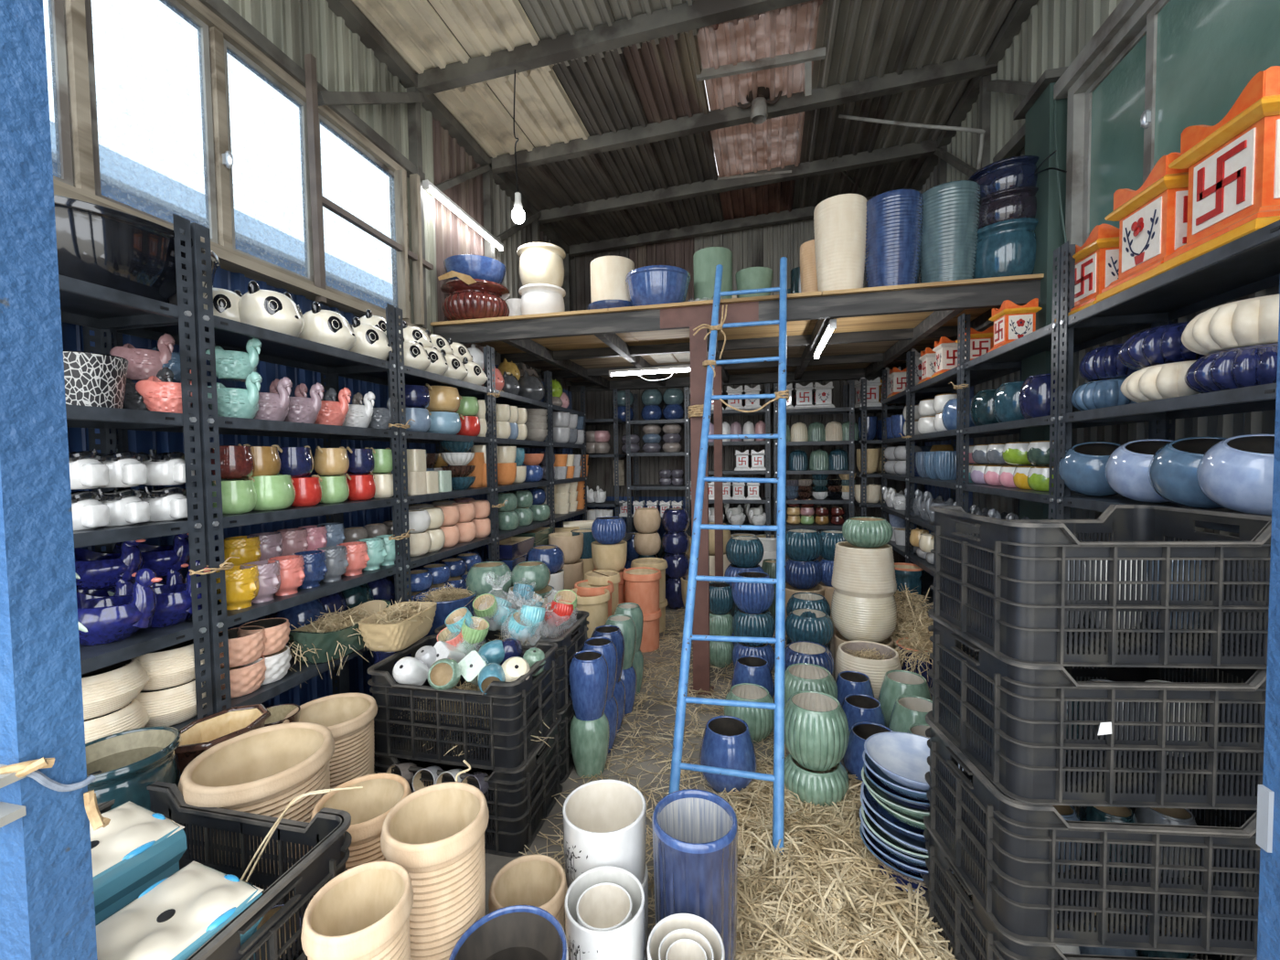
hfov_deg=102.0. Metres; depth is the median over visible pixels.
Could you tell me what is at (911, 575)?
urn planter
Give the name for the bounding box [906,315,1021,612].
rack
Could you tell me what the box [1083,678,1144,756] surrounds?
round pot
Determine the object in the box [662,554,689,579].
round pot
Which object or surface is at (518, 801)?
plastic crate
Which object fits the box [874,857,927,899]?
bowl
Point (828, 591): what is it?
planter
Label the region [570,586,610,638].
planter
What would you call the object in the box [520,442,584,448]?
shelf
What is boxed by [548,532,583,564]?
pot
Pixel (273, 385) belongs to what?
pot
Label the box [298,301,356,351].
pot
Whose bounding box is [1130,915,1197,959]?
round pot
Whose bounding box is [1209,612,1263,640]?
shelf
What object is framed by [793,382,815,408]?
planter
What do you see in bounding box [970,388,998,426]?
round pot
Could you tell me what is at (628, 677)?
pot
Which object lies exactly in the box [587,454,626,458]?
shelf
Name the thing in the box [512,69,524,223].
bulb
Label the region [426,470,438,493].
square pot
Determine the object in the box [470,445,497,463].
pot
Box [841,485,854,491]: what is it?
bowl
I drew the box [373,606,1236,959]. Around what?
floor
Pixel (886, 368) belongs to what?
planter
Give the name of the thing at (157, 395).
pot
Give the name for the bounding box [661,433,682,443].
bowl
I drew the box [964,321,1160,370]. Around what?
shelf
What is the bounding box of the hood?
[750,96,767,124]
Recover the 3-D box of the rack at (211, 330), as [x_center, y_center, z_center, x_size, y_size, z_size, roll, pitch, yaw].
[-1.416,0.271,2.080,0.386,2.134,0.888,0,2,13]
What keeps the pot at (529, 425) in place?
on the pot at (533, 434)
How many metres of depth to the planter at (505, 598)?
2.81 m
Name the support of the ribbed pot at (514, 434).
on the rack at (511, 400)
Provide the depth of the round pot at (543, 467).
4.38 m
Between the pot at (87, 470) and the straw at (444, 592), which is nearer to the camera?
the pot at (87, 470)
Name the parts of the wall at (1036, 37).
wall plate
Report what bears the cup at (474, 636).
in the plastic bag
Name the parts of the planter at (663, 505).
crown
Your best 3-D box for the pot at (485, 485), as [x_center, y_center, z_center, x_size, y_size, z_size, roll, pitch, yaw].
[-1.029,-0.032,3.424,0.170,0.154,0.170,0,2,17]
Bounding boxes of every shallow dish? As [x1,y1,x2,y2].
[859,805,927,868]
[859,824,959,885]
[860,781,927,842]
[860,791,928,854]
[860,821,954,877]
[861,767,929,820]
[861,804,927,861]
[862,749,970,801]
[863,763,929,811]
[864,731,963,791]
[866,787,927,830]
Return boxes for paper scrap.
[437,270,476,284]
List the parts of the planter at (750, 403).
crown, motif panel, cornice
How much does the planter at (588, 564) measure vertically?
0.604 m
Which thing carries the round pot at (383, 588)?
on the rack at (406, 375)
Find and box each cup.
[210,444,255,479]
[212,479,257,514]
[238,443,281,477]
[242,474,295,511]
[277,444,313,477]
[290,474,322,506]
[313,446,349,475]
[316,474,349,503]
[345,472,376,501]
[346,447,375,474]
[370,447,392,473]
[373,472,396,498]
[436,627,463,647]
[444,607,473,634]
[460,616,489,645]
[472,593,497,619]
[492,605,517,627]
[494,596,511,607]
[506,586,523,608]
[507,610,534,639]
[512,583,534,603]
[514,448,524,466]
[519,604,545,627]
[519,621,538,638]
[523,592,543,607]
[544,602,563,627]
[550,599,573,621]
[554,589,576,610]
[786,498,800,507]
[786,506,800,515]
[786,515,800,524]
[800,498,814,507]
[800,507,814,516]
[800,515,814,524]
[814,506,829,516]
[814,515,829,524]
[830,506,844,516]
[830,515,844,524]
[902,405,921,420]
[902,420,920,436]
[909,452,919,476]
[909,527,928,546]
[915,451,928,478]
[917,398,936,416]
[917,416,936,434]
[918,532,933,553]
[923,451,938,479]
[933,393,959,413]
[933,412,947,431]
[933,450,958,479]
[963,445,975,463]
[963,464,972,482]
[970,464,997,484]
[971,444,990,463]
[983,465,1002,486]
[986,443,1008,464]
[998,465,1031,488]
[1002,441,1031,464]
[1013,466,1032,490]
[1026,440,1054,465]
[1027,466,1053,491]
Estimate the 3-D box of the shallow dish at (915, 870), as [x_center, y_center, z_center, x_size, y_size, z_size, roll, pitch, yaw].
[0.912,1.209,1.714,0.335,0.082,0.335,-1,2,-6]
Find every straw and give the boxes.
[518,607,849,956]
[718,751,972,959]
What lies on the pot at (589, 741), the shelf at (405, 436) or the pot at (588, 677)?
the pot at (588, 677)
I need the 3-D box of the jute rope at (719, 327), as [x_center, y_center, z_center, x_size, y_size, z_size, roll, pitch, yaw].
[0.383,-0.798,2.818,0.189,0.282,0.075,0,2,13]
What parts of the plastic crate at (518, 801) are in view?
corner post, short panel, corner post, long panel, long panel, corner post, short panel, corner post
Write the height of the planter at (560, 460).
0.114 m
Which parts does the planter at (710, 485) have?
motif panel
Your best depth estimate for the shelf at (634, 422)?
5.39 m
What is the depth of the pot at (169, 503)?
1.54 m
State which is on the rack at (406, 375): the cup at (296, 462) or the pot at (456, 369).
the pot at (456, 369)
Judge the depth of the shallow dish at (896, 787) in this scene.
1.63 m
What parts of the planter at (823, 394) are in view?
crown, cornice, motif panel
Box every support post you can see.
[689,325,714,695]
[713,365,723,582]
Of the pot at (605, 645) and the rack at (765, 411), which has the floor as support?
the rack at (765, 411)
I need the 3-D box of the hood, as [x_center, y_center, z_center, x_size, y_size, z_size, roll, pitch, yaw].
[0.827,-2.572,3.603,0.120,0.130,0.118,0,2,13]
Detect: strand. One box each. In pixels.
[240,789,330,880]
[245,786,363,882]
[455,759,470,781]
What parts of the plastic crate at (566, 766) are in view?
corner post, short panel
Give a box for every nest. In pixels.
[285,604,373,685]
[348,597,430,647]
[393,681,556,757]
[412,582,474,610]
[488,634,539,646]
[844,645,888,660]
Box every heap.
[883,583,933,653]
[886,608,970,686]
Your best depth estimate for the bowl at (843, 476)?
5.08 m
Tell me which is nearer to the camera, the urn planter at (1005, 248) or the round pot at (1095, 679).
the round pot at (1095, 679)
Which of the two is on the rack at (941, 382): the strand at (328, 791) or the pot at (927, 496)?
the pot at (927, 496)
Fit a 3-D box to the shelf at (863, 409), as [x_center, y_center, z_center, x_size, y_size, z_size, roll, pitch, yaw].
[2.385,-0.685,5.048,0.540,0.028,0.420,0,2,13]
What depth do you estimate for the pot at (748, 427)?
5.27 m
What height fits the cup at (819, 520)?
0.091 m
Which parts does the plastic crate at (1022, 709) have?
corner post, short panel, corner post, long panel, corner post, long panel, short panel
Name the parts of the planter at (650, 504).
crown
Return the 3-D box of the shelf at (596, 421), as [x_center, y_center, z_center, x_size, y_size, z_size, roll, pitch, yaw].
[-0.512,-0.631,5.656,0.680,0.030,0.420,0,2,13]
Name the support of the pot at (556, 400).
on the rack at (556, 517)
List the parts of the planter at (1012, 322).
motif panel, cornice, crown, motif panel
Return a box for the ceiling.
[351,0,1016,256]
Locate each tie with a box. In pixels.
[188,556,239,575]
[388,418,415,428]
[388,529,415,540]
[487,390,502,397]
[491,500,507,507]
[949,382,968,389]
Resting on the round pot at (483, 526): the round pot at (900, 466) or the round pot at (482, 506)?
the round pot at (482, 506)
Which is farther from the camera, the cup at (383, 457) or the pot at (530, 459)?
the pot at (530, 459)
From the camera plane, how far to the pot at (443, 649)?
2.07 m
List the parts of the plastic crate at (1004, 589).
corner post, short panel, corner post, long panel, corner post, long panel, short panel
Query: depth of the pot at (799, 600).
3.49 m
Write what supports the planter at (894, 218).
on the platform
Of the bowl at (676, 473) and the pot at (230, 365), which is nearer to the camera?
the pot at (230, 365)
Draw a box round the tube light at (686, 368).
[608,364,690,381]
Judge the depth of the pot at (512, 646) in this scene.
2.11 m
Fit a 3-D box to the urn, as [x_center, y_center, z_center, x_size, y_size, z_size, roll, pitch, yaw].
[-1.111,-1.164,3.521,0.456,0.261,0.456,-3,3,-44]
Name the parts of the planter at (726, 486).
motif panel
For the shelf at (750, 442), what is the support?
attached to the rack at (765, 411)
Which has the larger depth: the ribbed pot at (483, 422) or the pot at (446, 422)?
the ribbed pot at (483, 422)
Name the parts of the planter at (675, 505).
crown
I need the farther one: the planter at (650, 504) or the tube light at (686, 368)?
the planter at (650, 504)
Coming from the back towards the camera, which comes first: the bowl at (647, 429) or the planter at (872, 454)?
the bowl at (647, 429)
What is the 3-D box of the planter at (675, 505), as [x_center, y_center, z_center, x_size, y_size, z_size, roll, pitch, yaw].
[0.397,0.305,5.482,0.132,0.169,0.132,0,2,13]
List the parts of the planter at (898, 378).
cornice, crown, motif panel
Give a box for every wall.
[49,120,393,309]
[61,0,574,707]
[569,218,910,563]
[909,0,1279,682]
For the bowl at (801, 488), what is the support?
on the bowl at (801, 495)
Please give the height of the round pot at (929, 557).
0.087 m
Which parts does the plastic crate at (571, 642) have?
corner post, long panel, long panel, corner post, short panel, corner post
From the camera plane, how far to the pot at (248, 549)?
1.89 m
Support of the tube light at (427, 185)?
attached to the wall at (359, 69)
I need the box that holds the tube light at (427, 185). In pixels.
[422,179,503,251]
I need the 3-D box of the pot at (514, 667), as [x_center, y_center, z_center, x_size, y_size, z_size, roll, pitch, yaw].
[-0.469,0.725,1.934,0.113,0.140,0.140,-2,2,-24]
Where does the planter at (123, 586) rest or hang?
on the rack at (100, 309)
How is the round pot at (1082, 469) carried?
on the rack at (1250, 263)
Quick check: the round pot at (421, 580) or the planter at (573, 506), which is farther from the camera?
the planter at (573, 506)
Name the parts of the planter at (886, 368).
motif panel, crown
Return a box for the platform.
[430,273,1044,392]
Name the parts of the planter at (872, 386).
motif panel, crown, cornice, motif panel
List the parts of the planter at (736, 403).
crown, cornice, motif panel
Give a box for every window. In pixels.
[47,0,433,330]
[1053,0,1279,246]
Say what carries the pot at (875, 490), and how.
on the rack at (863, 410)
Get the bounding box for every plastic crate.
[53,194,220,305]
[97,781,351,959]
[367,634,559,771]
[373,706,562,857]
[435,610,589,711]
[458,701,574,783]
[923,817,1257,959]
[924,714,1260,956]
[927,612,1266,810]
[928,504,1271,669]
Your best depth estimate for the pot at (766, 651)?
3.26 m
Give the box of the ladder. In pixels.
[668,256,787,855]
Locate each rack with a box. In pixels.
[58,213,213,776]
[105,222,404,856]
[330,307,495,705]
[441,346,552,608]
[511,371,586,608]
[557,388,627,530]
[625,386,691,535]
[708,383,770,537]
[772,379,854,537]
[851,378,923,528]
[881,352,956,591]
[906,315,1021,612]
[959,246,1162,681]
[1056,219,1279,886]
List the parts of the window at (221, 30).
sash, sash, sill, sash, head rail, guard post, sash, guard rail, guard post, guard post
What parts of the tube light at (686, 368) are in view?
cord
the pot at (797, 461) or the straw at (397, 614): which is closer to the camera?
the straw at (397, 614)
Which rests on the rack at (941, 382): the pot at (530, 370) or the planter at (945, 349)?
the planter at (945, 349)
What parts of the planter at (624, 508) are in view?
motif panel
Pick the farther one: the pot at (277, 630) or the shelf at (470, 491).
the shelf at (470, 491)
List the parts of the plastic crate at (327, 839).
short panel, corner post, long panel, short panel, corner post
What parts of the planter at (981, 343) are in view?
cornice, crown, motif panel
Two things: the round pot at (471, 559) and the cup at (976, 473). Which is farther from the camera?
the round pot at (471, 559)
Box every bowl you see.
[81,658,149,720]
[84,698,149,743]
[120,679,206,727]
[123,639,204,690]
[174,704,270,776]
[439,440,474,452]
[440,452,475,465]
[440,465,475,477]
[451,476,476,490]
[583,442,595,453]
[586,430,595,442]
[594,430,610,442]
[594,442,610,453]
[620,434,640,444]
[620,443,640,453]
[641,424,661,434]
[641,434,661,443]
[641,443,661,452]
[659,469,671,477]
[659,477,671,485]
[661,423,682,433]
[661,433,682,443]
[661,442,682,452]
[671,469,683,477]
[671,477,683,485]
[786,479,799,486]
[786,485,798,491]
[786,490,799,499]
[796,479,812,486]
[797,490,812,499]
[798,485,812,491]
[810,479,829,485]
[810,490,828,499]
[811,474,828,479]
[812,485,828,491]
[825,479,843,485]
[825,490,842,499]
[827,485,842,491]
[838,479,856,485]
[839,473,856,479]
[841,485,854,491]
[841,490,854,499]
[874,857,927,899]
[1070,378,1137,411]
[1078,343,1137,381]
[1118,321,1205,370]
[1120,360,1200,402]
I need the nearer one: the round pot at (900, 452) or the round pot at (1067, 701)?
the round pot at (1067, 701)
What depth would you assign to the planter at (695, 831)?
1.32 m
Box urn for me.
[440,278,510,320]
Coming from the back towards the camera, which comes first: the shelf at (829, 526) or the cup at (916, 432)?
the shelf at (829, 526)
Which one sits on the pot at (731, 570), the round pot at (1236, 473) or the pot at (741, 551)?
the pot at (741, 551)
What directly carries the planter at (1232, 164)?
on the rack at (1250, 263)
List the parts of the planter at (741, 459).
motif panel, crown, cornice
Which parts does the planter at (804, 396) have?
crown, cornice, motif panel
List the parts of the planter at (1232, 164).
cornice, motif panel, crown, motif panel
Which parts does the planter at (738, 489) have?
motif panel, cornice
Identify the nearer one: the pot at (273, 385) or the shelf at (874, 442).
the pot at (273, 385)
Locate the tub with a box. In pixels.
[625,265,690,306]
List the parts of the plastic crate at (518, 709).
corner post, short panel, corner post, long panel, long panel, corner post, short panel, corner post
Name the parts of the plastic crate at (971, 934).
corner post, short panel, corner post, long panel, long panel, short panel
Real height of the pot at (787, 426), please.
0.196 m
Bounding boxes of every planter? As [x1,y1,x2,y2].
[74,539,145,589]
[75,572,136,607]
[76,567,162,645]
[85,725,181,810]
[89,800,187,925]
[95,861,264,959]
[105,563,188,596]
[112,533,190,577]
[128,559,211,628]
[178,722,334,887]
[282,693,377,789]
[288,598,390,664]
[300,860,413,959]
[310,772,411,869]
[358,601,437,651]
[373,650,411,701]
[380,781,489,959]
[448,905,568,959]
[485,536,534,559]
[485,553,527,571]
[488,853,567,930]
[497,596,509,639]
[512,526,553,542]
[514,597,547,640]
[516,242,565,287]
[518,283,565,315]
[533,537,548,546]
[537,484,554,512]
[547,568,564,638]
[554,454,567,466]
[554,466,567,479]
[554,482,570,493]
[554,491,570,503]
[554,501,570,513]
[554,526,579,533]
[562,519,595,529]
[562,778,646,888]
[564,865,644,959]
[565,454,575,466]
[565,466,575,478]
[566,863,648,949]
[568,481,577,491]
[568,490,577,501]
[568,500,577,511]
[570,529,596,558]
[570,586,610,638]
[573,454,581,466]
[573,465,581,477]
[573,579,614,617]
[574,557,595,580]
[576,480,585,490]
[576,489,585,500]
[576,499,585,509]
[576,882,632,930]
[579,465,588,477]
[580,454,588,465]
[583,569,620,615]
[590,256,634,302]
[592,567,626,604]
[618,500,632,516]
[621,566,661,614]
[630,557,667,602]
[631,500,645,516]
[640,608,661,652]
[646,500,659,509]
[647,913,725,959]
[651,789,737,959]
[658,928,714,959]
[659,500,671,517]
[659,598,667,632]
[665,938,707,959]
[671,500,683,508]
[693,246,732,301]
[708,481,714,499]
[711,388,724,410]
[722,481,732,499]
[725,385,744,409]
[731,481,746,500]
[731,533,756,536]
[734,449,750,470]
[735,266,773,298]
[743,384,761,408]
[746,482,760,500]
[750,449,766,470]
[756,533,776,552]
[758,551,776,566]
[772,383,794,411]
[785,582,824,618]
[789,266,801,293]
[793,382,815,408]
[800,239,818,292]
[812,381,834,407]
[813,193,867,291]
[817,581,837,632]
[833,630,893,663]
[853,377,882,408]
[856,448,878,467]
[864,188,923,287]
[878,379,892,405]
[880,366,900,402]
[886,366,907,398]
[887,512,905,527]
[890,526,905,541]
[893,528,911,545]
[894,562,924,630]
[896,637,932,700]
[904,348,925,390]
[917,347,936,383]
[918,180,981,283]
[930,336,957,378]
[955,325,993,366]
[968,155,1039,198]
[974,217,1037,278]
[979,186,1038,228]
[987,298,1041,352]
[1055,224,1119,321]
[1096,152,1188,302]
[1155,65,1279,275]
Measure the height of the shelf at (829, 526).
0.036 m
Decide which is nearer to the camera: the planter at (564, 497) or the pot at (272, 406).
the pot at (272, 406)
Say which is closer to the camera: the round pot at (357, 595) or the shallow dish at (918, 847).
the shallow dish at (918, 847)
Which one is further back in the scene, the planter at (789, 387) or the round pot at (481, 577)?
the planter at (789, 387)
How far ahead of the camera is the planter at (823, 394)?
5.07 m
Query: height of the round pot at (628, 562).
0.441 m
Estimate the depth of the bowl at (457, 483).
3.07 m
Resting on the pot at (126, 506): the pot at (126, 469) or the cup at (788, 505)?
the pot at (126, 469)
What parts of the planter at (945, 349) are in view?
motif panel, cornice, crown, motif panel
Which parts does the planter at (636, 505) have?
crown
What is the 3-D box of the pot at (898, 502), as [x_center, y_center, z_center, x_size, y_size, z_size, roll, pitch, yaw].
[2.291,0.163,4.563,0.189,0.194,0.159,1,3,30]
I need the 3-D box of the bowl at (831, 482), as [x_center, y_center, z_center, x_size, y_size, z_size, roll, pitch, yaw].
[1.938,0.033,5.158,0.170,0.077,0.170,-1,2,-17]
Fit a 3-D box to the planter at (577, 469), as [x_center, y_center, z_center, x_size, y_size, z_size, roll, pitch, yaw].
[-0.656,-0.081,5.091,0.170,0.114,0.170,-2,2,-22]
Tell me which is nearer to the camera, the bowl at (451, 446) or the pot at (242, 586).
the pot at (242, 586)
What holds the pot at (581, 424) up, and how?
on the pot at (581, 432)
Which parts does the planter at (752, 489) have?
motif panel, cornice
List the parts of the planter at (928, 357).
motif panel, cornice, crown, motif panel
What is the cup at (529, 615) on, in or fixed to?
in the plastic bag
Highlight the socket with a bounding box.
[513,192,522,209]
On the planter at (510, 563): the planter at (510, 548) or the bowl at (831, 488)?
the planter at (510, 548)
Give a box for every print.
[563,839,587,884]
[565,933,597,959]
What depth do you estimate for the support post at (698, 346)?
3.07 m
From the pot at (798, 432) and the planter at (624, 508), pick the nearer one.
the pot at (798, 432)
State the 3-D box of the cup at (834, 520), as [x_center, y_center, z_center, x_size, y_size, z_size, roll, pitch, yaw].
[1.957,0.397,5.138,0.140,0.091,0.147,-1,2,-5]
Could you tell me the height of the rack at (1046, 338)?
2.200 m
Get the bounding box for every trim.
[0,0,97,959]
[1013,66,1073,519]
[1256,295,1279,959]
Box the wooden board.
[613,459,624,485]
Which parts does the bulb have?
cord, glass globe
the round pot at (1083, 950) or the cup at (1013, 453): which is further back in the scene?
the cup at (1013, 453)
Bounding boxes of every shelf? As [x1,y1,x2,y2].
[58,274,185,329]
[65,404,193,428]
[73,519,198,548]
[79,621,202,674]
[86,715,203,776]
[116,315,389,373]
[116,415,395,438]
[182,497,397,529]
[185,564,395,627]
[196,646,369,715]
[338,365,487,394]
[341,430,490,444]
[398,536,490,568]
[404,487,491,504]
[459,389,547,408]
[473,437,548,447]
[487,519,551,540]
[495,480,549,491]
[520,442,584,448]
[536,404,583,415]
[540,477,586,484]
[553,509,585,522]
[585,418,626,425]
[586,501,627,506]
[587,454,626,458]
[628,418,690,426]
[628,452,691,456]
[630,484,688,490]
[708,440,767,446]
[708,469,768,474]
[708,497,768,503]
[710,408,768,415]
[723,521,768,525]
[773,469,852,474]
[773,497,849,503]
[773,521,842,529]
[775,406,849,415]
[775,440,852,446]
[851,405,904,413]
[853,439,906,444]
[853,472,887,477]
[853,501,887,507]
[883,389,955,404]
[883,437,948,443]
[883,473,919,481]
[883,506,911,519]
[886,540,917,556]
[907,554,933,575]
[909,428,1017,440]
[909,477,974,489]
[909,516,975,536]
[910,366,1020,393]
[921,571,933,591]
[960,483,1121,503]
[961,415,1148,434]
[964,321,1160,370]
[1059,496,1271,533]
[1061,383,1276,423]
[1063,219,1279,328]
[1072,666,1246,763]
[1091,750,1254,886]
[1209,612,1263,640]
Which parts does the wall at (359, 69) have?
wall plate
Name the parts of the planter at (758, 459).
motif panel, crown, cornice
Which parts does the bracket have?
arm, arm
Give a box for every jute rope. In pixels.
[0,757,110,830]
[687,404,703,418]
[693,304,727,359]
[702,359,716,376]
[719,389,789,412]
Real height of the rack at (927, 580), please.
2.200 m
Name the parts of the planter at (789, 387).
crown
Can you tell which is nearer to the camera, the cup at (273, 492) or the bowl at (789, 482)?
the cup at (273, 492)
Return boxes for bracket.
[737,86,782,124]
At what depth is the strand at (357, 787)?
1.13 m
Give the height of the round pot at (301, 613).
0.205 m
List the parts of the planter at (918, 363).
cornice, crown, motif panel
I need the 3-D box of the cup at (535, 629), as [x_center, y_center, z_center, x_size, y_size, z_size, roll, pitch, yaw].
[-0.514,0.662,2.363,0.109,0.116,0.119,0,2,24]
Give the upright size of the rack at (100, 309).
2.134 m
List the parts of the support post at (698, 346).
foot plate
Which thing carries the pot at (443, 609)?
on the round pot
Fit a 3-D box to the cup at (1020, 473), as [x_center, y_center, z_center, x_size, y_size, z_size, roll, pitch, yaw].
[1.848,-0.011,2.447,0.142,0.109,0.142,1,3,34]
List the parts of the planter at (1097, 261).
motif panel, cornice, crown, motif panel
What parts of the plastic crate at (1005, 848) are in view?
corner post, short panel, corner post, long panel, corner post, long panel, short panel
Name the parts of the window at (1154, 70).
head rail, sash, pane, sash, pane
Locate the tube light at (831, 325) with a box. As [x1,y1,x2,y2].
[813,319,836,359]
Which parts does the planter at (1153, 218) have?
motif panel, cornice, crown, motif panel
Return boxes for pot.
[63,350,127,408]
[68,448,118,490]
[71,487,118,531]
[88,485,156,526]
[92,448,156,488]
[109,333,175,382]
[122,366,173,410]
[135,369,191,413]
[138,448,194,485]
[138,486,195,522]
[151,346,189,383]
[203,287,242,321]
[205,337,261,382]
[207,371,262,418]
[215,564,259,609]
[218,625,266,667]
[220,656,266,698]
[224,534,261,565]
[236,618,290,656]
[237,280,304,337]
[238,645,291,684]
[239,559,281,603]
[245,378,279,393]
[245,532,282,560]
[254,376,292,421]
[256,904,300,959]
[264,704,300,726]
[266,554,305,596]
[273,597,327,651]
[274,528,308,555]
[284,382,324,423]
[291,550,327,588]
[294,383,308,396]
[295,524,327,550]
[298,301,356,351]
[314,545,348,582]
[315,387,351,426]
[315,522,345,546]
[320,591,348,615]
[324,387,336,401]
[336,541,369,575]
[341,583,373,607]
[342,391,375,427]
[343,526,368,542]
[350,317,393,361]
[352,392,362,405]
[355,537,386,570]
[359,309,392,337]
[363,522,388,538]
[367,395,394,429]
[367,576,394,606]
[373,533,398,565]
[382,520,398,534]
[385,761,416,785]
[386,337,430,371]
[392,656,428,685]
[398,320,433,348]
[400,382,430,408]
[401,407,431,432]
[403,448,426,471]
[403,471,426,495]
[405,509,430,533]
[405,531,431,556]
[406,568,433,592]
[407,589,433,601]
[408,503,434,510]
[410,561,435,570]
[412,765,443,791]
[413,586,477,639]
[414,645,437,668]
[417,507,444,530]
[418,341,448,375]
[420,563,450,585]
[425,329,453,354]
[425,383,460,412]
[425,527,445,552]
[426,411,461,434]
[426,453,438,468]
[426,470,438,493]
[426,583,448,590]
[426,658,461,690]
[431,500,455,506]
[433,453,448,468]
[433,640,465,662]
[434,504,459,526]
[434,554,454,563]
[435,768,466,784]
[437,470,451,491]
[438,557,467,578]
[439,524,459,547]
[440,349,468,380]
[443,254,506,284]
[444,576,465,586]
[447,338,473,362]
[448,634,477,656]
[451,502,475,522]
[452,497,475,502]
[453,550,470,557]
[455,395,479,415]
[455,521,476,543]
[455,552,481,572]
[456,414,480,436]
[458,650,490,686]
[460,771,490,795]
[462,356,487,385]
[465,561,512,597]
[466,452,484,487]
[467,343,483,369]
[468,500,490,519]
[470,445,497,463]
[470,517,490,537]
[476,399,488,418]
[477,662,505,693]
[478,418,488,437]
[478,639,504,663]
[480,463,496,487]
[482,366,504,390]
[493,404,511,421]
[493,421,511,438]
[495,492,517,511]
[496,510,519,530]
[497,358,520,380]
[497,446,516,463]
[497,462,516,484]
[498,656,530,682]
[499,637,522,665]
[501,371,520,394]
[505,298,522,316]
[508,405,518,423]
[508,422,518,439]
[511,561,550,591]
[512,466,526,483]
[512,490,533,508]
[514,507,533,526]
[515,407,527,424]
[515,424,527,439]
[518,370,544,401]
[519,363,539,377]
[522,453,543,465]
[522,465,543,481]
[522,647,545,676]
[524,422,547,429]
[525,428,547,441]
[525,544,565,574]
[526,408,547,415]
[526,416,547,422]
[527,488,546,504]
[529,503,550,521]
[533,585,554,598]
[539,451,555,466]
[541,466,555,479]
[543,396,563,406]
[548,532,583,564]
[550,376,563,397]
[551,411,570,427]
[551,426,570,443]
[560,392,569,407]
[562,559,583,589]
[566,414,577,428]
[566,428,577,443]
[567,650,608,721]
[569,713,609,778]
[574,429,586,444]
[575,416,586,429]
[580,636,617,700]
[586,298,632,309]
[586,485,596,502]
[586,509,598,520]
[590,624,624,683]
[591,516,626,543]
[591,540,627,572]
[593,485,606,502]
[594,509,607,518]
[600,509,613,516]
[604,614,636,670]
[604,694,618,753]
[612,390,633,406]
[612,405,633,422]
[613,602,643,652]
[613,679,625,732]
[620,664,636,716]
[624,560,631,568]
[626,532,639,560]
[632,650,643,695]
[633,507,661,533]
[633,532,661,555]
[637,554,657,558]
[640,389,662,405]
[640,405,662,420]
[656,536,665,558]
[661,508,689,533]
[661,532,690,554]
[662,388,684,405]
[662,404,684,419]
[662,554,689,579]
[665,577,687,609]
[681,575,714,607]
[685,535,691,558]
[698,715,757,793]
[708,422,714,441]
[708,507,714,522]
[708,509,724,522]
[708,522,731,555]
[709,552,730,582]
[709,581,734,615]
[709,612,733,641]
[709,640,733,668]
[722,422,730,441]
[724,503,743,522]
[724,564,764,586]
[724,682,774,743]
[725,535,763,567]
[726,509,746,524]
[729,603,737,616]
[730,421,742,441]
[730,655,774,698]
[731,571,774,614]
[731,608,775,646]
[732,641,775,671]
[742,421,754,441]
[744,503,764,523]
[748,509,766,525]
[754,420,765,440]
[761,558,786,625]
[772,424,789,442]
[784,640,834,675]
[784,662,837,703]
[784,690,849,771]
[784,753,849,807]
[785,528,822,561]
[785,557,822,589]
[785,608,833,646]
[786,592,830,618]
[786,637,830,649]
[788,449,808,470]
[789,422,808,441]
[807,421,825,441]
[809,449,829,470]
[819,557,833,586]
[820,530,846,561]
[825,421,842,440]
[829,448,848,469]
[831,541,896,598]
[831,589,896,642]
[834,640,901,699]
[835,671,874,704]
[841,693,887,731]
[842,420,858,440]
[842,516,893,547]
[842,722,892,781]
[853,484,872,502]
[857,416,877,440]
[857,467,877,473]
[868,484,881,502]
[874,448,885,460]
[875,419,885,439]
[875,459,889,472]
[877,670,932,727]
[881,486,903,507]
[883,416,894,438]
[884,447,898,460]
[884,460,896,474]
[887,487,906,510]
[888,694,932,732]
[890,414,906,437]
[893,445,922,460]
[893,460,906,475]
[904,488,924,516]
[906,723,929,737]
[909,544,918,554]
[914,489,943,520]
[916,547,927,559]
[919,446,931,451]
[923,490,954,522]
[925,552,933,565]
[929,444,954,451]
[941,397,975,430]
[952,501,989,533]
[969,504,1007,536]
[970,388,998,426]
[987,508,1029,519]
[992,381,1023,422]
[1005,512,1020,519]
[1018,373,1073,418]
[1052,805,1081,874]
[1055,911,1080,954]
[1056,441,1121,496]
[1066,560,1085,632]
[1066,701,1083,754]
[1077,805,1139,876]
[1077,912,1138,956]
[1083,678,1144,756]
[1084,560,1148,633]
[1104,438,1173,502]
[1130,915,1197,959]
[1133,807,1201,878]
[1142,679,1205,757]
[1145,560,1205,633]
[1147,437,1227,509]
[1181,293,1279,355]
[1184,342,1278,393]
[1196,433,1274,515]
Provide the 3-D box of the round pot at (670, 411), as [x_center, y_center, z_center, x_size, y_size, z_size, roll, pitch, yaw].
[0.357,-0.713,5.489,0.229,0.164,0.229,1,3,33]

